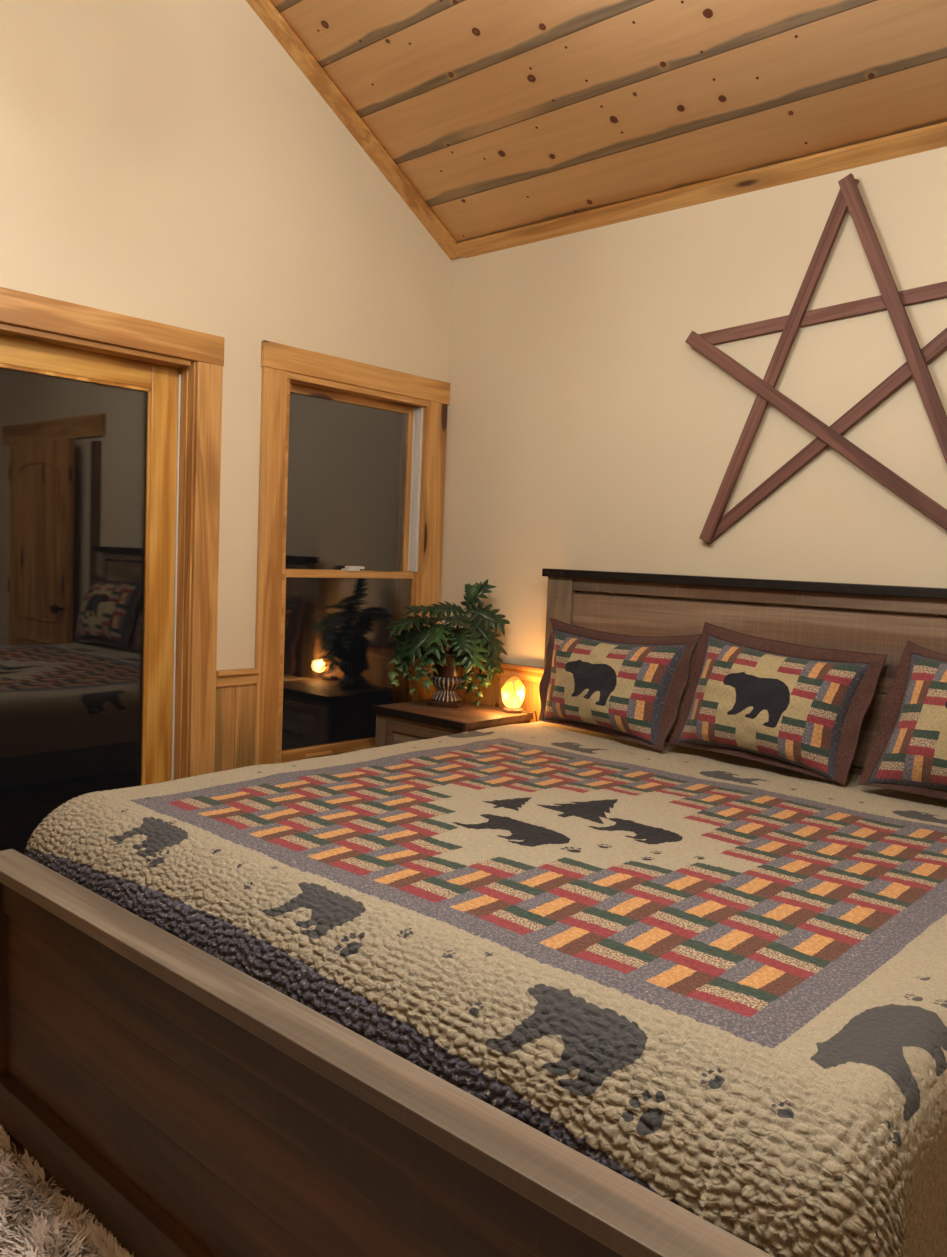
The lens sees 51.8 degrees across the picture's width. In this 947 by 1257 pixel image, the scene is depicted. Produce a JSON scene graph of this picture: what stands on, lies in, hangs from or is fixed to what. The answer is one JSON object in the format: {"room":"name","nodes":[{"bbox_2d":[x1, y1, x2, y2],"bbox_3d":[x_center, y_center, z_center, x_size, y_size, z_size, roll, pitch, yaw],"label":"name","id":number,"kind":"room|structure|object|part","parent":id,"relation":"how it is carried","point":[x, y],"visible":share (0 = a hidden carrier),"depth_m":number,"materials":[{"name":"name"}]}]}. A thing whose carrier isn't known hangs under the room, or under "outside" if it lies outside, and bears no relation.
{"room":"bedroom","nodes":[
{"label":"bedroom","id":0,"kind":"room"},
{"bbox_2d":[4,1128,131,1254],"bbox_3d":[-0.167,1.442,0.986,5.430,0.080,5.800,6,6,42],"label":"floor","id":1,"kind":"structure","parent":0,"point":[20,1149],"depth_m":2.26,"materials":[{"name":"brown wood"}]},
{"bbox_2d":[0,1125,133,1256],"bbox_3d":[-1.047,1.299,1.506,2.222,0.054,1.185,6,6,42],"label":"shag rug","id":2,"kind":"object","parent":1,"relation":"on","point":[36,1220],"visible":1,"depth_m":2.08,"materials":[{"name":"beige carpet"}]},
{"bbox_2d":[371,699,532,746],"bbox_3d":[-0.107,0.752,4.213,0.531,0.816,0.457,6,6,42],"label":"nightstand","id":3,"kind":"object","parent":1,"relation":"on","point":[396,723],"visible":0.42,"depth_m":4.09,"materials":[{"name":"brown wood"}]},
{"bbox_3d":[-0.220,0.554,4.062,0.389,0.285,0.022,6,6,42],"label":"drawer","id":4,"kind":"part","parent":3,"relation":"part of","materials":[{"name":"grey wood"}]},
{"bbox_3d":[-0.230,0.554,4.051,0.389,0.285,0.012,6,6,42],"label":"drawer frame","id":5,"kind":"part","parent":3,"relation":"part of","materials":[{"name":"brown wood"}]},
{"bbox_3d":[-0.221,0.396,4.042,0.395,0.030,0.024,6,6,42],"label":"rail","id":6,"kind":"part","parent":3,"relation":"part of","materials":[{"name":"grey wood"}]},
{"bbox_2d":[383,579,509,707],"bbox_3d":[-0.143,0.058,4.254,0.475,0.560,0.437,6,6,42],"label":"potted plant","id":7,"kind":"object","parent":3,"relation":"on","point":[473,648],"visible":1,"depth_m":4.21,"materials":[{"name":"green plant"}]},
{"bbox_2d":[431,675,464,701],"bbox_3d":[-0.114,0.262,4.294,0.155,0.108,0.153,6,6,42],"label":"plant pot","id":8,"kind":"object","parent":7,"relation":"attached to","point":[447,686],"depth_m":4.24,"materials":[{"name":"multicoloured ceramic"}]},
{"bbox_2d":[501,676,536,721],"bbox_3d":[0.185,0.433,4.168,0.161,0.454,0.107,6,6,42],"label":"salt lamp","id":9,"kind":"object","parent":3,"relation":"on","point":[513,690],"visible":0.97,"depth_m":4.14,"materials":[{"name":"orange stone"}]},
{"bbox_3d":[0.232,0.506,4.151,0.090,0.315,0.023,2,4,0],"label":"power cord","id":10,"kind":"part","parent":9,"relation":"part of","materials":[{"name":"black plastic"}]},
{"bbox_2d":[0,568,946,1256],"bbox_3d":[0.376,0.587,2.550,2.289,1.435,2.326,6,6,42],"label":"bed","id":11,"kind":"object","parent":1,"relation":"on","point":[194,1106],"visible":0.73,"depth_m":1.85,"materials":[{"name":"brown wood"}]},
{"bbox_3d":[-1.181,0.925,2.464,0.093,0.645,0.080,6,6,42],"label":"post","id":12,"kind":"part","parent":11,"relation":"part of","materials":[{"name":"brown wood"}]},
{"bbox_3d":[-0.405,1.242,1.754,2.055,0.105,0.062,6,6,42],"label":"rail","id":13,"kind":"part","parent":11,"relation":"part of","materials":[{"name":"brown wood"}]},
{"bbox_3d":[-0.373,0.735,1.728,2.055,0.090,0.050,6,6,42],"label":"rail","id":14,"kind":"part","parent":11,"relation":"part of","materials":[{"name":"brown wood"}]},
{"bbox_3d":[-0.371,0.676,1.724,2.289,0.030,0.094,6,6,42],"label":"cap rail","id":15,"kind":"part","parent":11,"relation":"part of","materials":[{"name":"brown wood"}]},
{"bbox_3d":[0.346,0.486,4.090,0.124,1.402,0.060,6,6,42],"label":"post","id":16,"kind":"part","parent":11,"relation":"part of","materials":[{"name":"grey wood"}]},
{"bbox_3d":[1.154,-0.144,3.333,2.265,0.033,0.082,6,6,42],"label":"cap rail","id":17,"kind":"part","parent":11,"relation":"part of","materials":[{"name":"wood"}]},
{"bbox_3d":[1.158,-0.102,3.342,1.981,0.050,0.047,6,6,42],"label":"rail","id":18,"kind":"part","parent":11,"relation":"part of","materials":[{"name":"brown wood"}]},
{"bbox_3d":[1.145,0.375,3.385,1.985,0.895,0.027,6,6,42],"label":"headboard","id":19,"kind":"part","parent":11,"relation":"part of","materials":[{"name":"brown wood"}]},
{"bbox_2d":[0,0,451,670],"bbox_3d":[-2.027,-1.009,2.560,0.180,4.417,5.500,6,6,42],"label":"wall","id":20,"kind":"structure","parent":0,"point":[169,162],"depth_m":3.57,"materials":[{"name":"beige paint"}]},
{"bbox_2d":[0,287,224,854],"bbox_3d":[-1.727,0.059,3.002,0.192,2.246,2.058,6,6,42],"label":"door","id":21,"kind":"structure","parent":20,"relation":"in","point":[110,431],"depth_m":3.44,"materials":[{"name":"brown wood"}]},
{"bbox_3d":[-1.461,0.043,3.337,0.018,1.818,0.744,6,6,42],"label":"glass","id":22,"kind":"part","parent":21,"relation":"part of","materials":[{"name":"black"}]},
{"bbox_3d":[-1.464,0.098,3.342,0.042,2.100,0.736,6,6,42],"label":"rail","id":23,"kind":"part","parent":21,"relation":"part of","materials":[{"name":"orange wood"}]},
{"bbox_3d":[-1.620,-1.000,2.866,0.022,0.106,2.058,6,6,42],"label":"head casing","id":24,"kind":"part","parent":21,"relation":"part of","materials":[{"name":"brown wood"}]},
{"bbox_3d":[-1.464,0.098,3.342,0.042,2.100,0.952,6,6,42],"label":"panel","id":25,"kind":"part","parent":21,"relation":"part of","materials":[{"name":"orange wood"}]},
{"bbox_3d":[-1.018,0.091,3.674,0.021,2.140,0.106,6,6,42],"label":"casing","id":26,"kind":"part","parent":21,"relation":"part of","materials":[{"name":"brown wood"}]},
{"bbox_2d":[214,684,255,771],"bbox_3d":[-0.947,0.687,3.830,0.014,0.935,0.186,6,6,42],"label":"wainscoting","id":27,"kind":"structure","parent":20,"relation":"attached to","point":[235,705],"depth_m":3.80,"materials":[{"name":"brown wood"}]},
{"bbox_2d":[216,668,259,686],"bbox_3d":[-0.918,0.191,3.786,0.036,0.063,0.188,6,6,42],"label":"trim","id":28,"kind":"structure","parent":20,"relation":"attached to","point":[248,676],"depth_m":3.78,"materials":[{"name":"brown wood"}]},
{"bbox_2d":[254,340,449,764],"bbox_3d":[-0.556,-0.238,4.264,0.190,1.795,1.045,6,6,42],"label":"window","id":29,"kind":"structure","parent":20,"relation":"in","point":[353,453],"depth_m":4.20,"materials":[{"name":"brown wood"}]},
{"bbox_3d":[-0.810,-0.181,3.872,0.021,1.670,0.110,6,6,42],"label":"casing","id":30,"kind":"part","parent":29,"relation":"part of","materials":[{"name":"brown wood"}]},
{"bbox_3d":[-0.563,0.534,4.304,0.034,0.075,0.722,6,6,42],"label":"rail","id":31,"kind":"part","parent":29,"relation":"part of","materials":[{"name":"brown wood"}]},
{"bbox_3d":[-0.575,-0.241,4.267,0.034,0.030,0.715,6,6,42],"label":"rail","id":32,"kind":"part","parent":29,"relation":"part of","materials":[{"name":"brown wood"}]},
{"bbox_3d":[-0.558,-0.614,4.238,0.016,0.727,0.723,6,6,42],"label":"glass","id":33,"kind":"part","parent":29,"relation":"part of","materials":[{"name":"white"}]},
{"bbox_3d":[-0.546,0.139,4.273,0.016,0.727,0.730,6,6,42],"label":"glass","id":34,"kind":"part","parent":29,"relation":"part of","materials":[{"name":"black"}]},
{"bbox_3d":[-0.548,0.161,4.276,0.034,0.824,0.782,6,6,42],"label":"sash","id":35,"kind":"part","parent":29,"relation":"part of","materials":[{"name":"brown wood"}]},
{"bbox_3d":[-0.544,-0.990,4.211,0.034,0.036,0.715,6,6,42],"label":"rail","id":36,"kind":"part","parent":29,"relation":"part of","materials":[{"name":"brown wood"}]},
{"bbox_3d":[-0.532,-0.235,4.247,0.034,0.030,0.722,6,6,42],"label":"rail","id":37,"kind":"part","parent":29,"relation":"part of","materials":[{"name":"brown wood"}]},
{"bbox_3d":[-0.465,-1.076,4.150,0.022,0.100,1.045,6,6,42],"label":"head casing","id":38,"kind":"part","parent":29,"relation":"part of","materials":[{"name":"brown wood"}]},
{"bbox_3d":[-0.559,-0.617,4.239,0.034,0.785,0.795,6,6,42],"label":"sash","id":39,"kind":"part","parent":29,"relation":"part of","materials":[{"name":"brown wood"}]},
{"bbox_3d":[-0.199,-0.207,4.554,0.021,1.670,0.113,6,6,42],"label":"casing","id":40,"kind":"part","parent":29,"relation":"part of","materials":[{"name":"brown wood"}]},
{"bbox_2d":[246,0,463,259],"bbox_3d":[-0.956,-2.447,3.387,0.085,1.587,2.757,6,6,42],"label":"trim","id":41,"kind":"structure","parent":20,"relation":"attached to","point":[266,11],"depth_m":3.94,"materials":[{"name":"brown wood"}]},
{"bbox_2d":[270,0,946,242],"bbox_3d":[-0.018,-2.190,0.714,5.430,1.694,5.840,6,6,42],"label":"ceiling","id":42,"kind":"structure","parent":0,"point":[501,115],"depth_m":3.38,"materials":[{"name":"brown wood"}]},
{"bbox_2d":[439,146,946,667],"bbox_3d":[1.779,-0.120,2.977,5.430,2.894,0.150,6,6,42],"label":"wall","id":43,"kind":"structure","parent":0,"point":[585,431],"depth_m":3.72,"materials":[{"name":"beige paint"}]},
{"bbox_2d":[436,671,540,722],"bbox_3d":[0.968,0.777,3.629,3.133,0.942,0.014,6,6,42],"label":"wainscoting","id":44,"kind":"structure","parent":43,"relation":"attached to","point":[492,695],"depth_m":4.37,"materials":[{"name":"brown wood"}]},
{"bbox_2d":[463,661,543,682],"bbox_3d":[0.965,0.275,3.597,3.100,0.064,0.036,6,6,42],"label":"trim","id":45,"kind":"structure","parent":43,"relation":"attached to","point":[523,672],"depth_m":4.27,"materials":[{"name":"brown wood"}]},
{"bbox_2d":[456,122,946,257],"bbox_3d":[1.810,-1.511,2.756,5.014,0.052,0.075,6,6,42],"label":"trim","id":46,"kind":"structure","parent":43,"relation":"attached to","point":[931,137],"depth_m":3.54,"materials":[{"name":"brown wood"}]},
{"bbox_2d":[685,173,946,543],"bbox_3d":[1.234,-0.878,3.295,1.159,1.262,0.056,6,6,42],"label":"star","id":47,"kind":"object","parent":43,"relation":"attached to","point":[892,300],"visible":1,"depth_m":3.29,"materials":[{"name":"brown wood"}]},
{"bbox_3d":[0.392,0.784,2.667,1.935,0.525,1.985,6,6,42],"label":"mattress","id":48,"kind":"object","parent":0,"visible":0},
{"bbox_2d":[24,721,946,1256],"bbox_3d":[0.330,0.723,2.629,2.232,0.466,2.176,6,6,42],"label":"patchwork quilt","id":49,"kind":"object","parent":48,"relation":"on","point":[718,981],"visible":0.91,"depth_m":1.81,"materials":[{"name":"fabric"}]},
{"bbox_2d":[537,618,701,750],"bbox_3d":[0.509,0.197,3.720,0.701,0.423,0.236,6,6,42],"label":"pillow sham","id":50,"kind":"object","parent":49,"relation":"on","point":[631,688],"visible":1,"depth_m":3.62,"materials":[{"name":"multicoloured fabric"}]},
{"bbox_2d":[669,622,887,784],"bbox_3d":[0.988,0.233,3.271,0.692,0.464,0.239,6,6,42],"label":"pillow sham","id":51,"kind":"object","parent":49,"relation":"on","point":[795,707],"visible":1,"depth_m":3.19,"materials":[{"name":"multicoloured fabric"}]},
{"bbox_2d":[858,640,946,799],"bbox_3d":[1.513,0.290,2.801,0.726,0.457,0.257,6,6,42],"label":"pillow sham","id":52,"kind":"object","parent":49,"relation":"on","point":[908,751],"visible":1,"depth_m":2.91,"materials":[{"name":"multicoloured fabric"}]}
]}

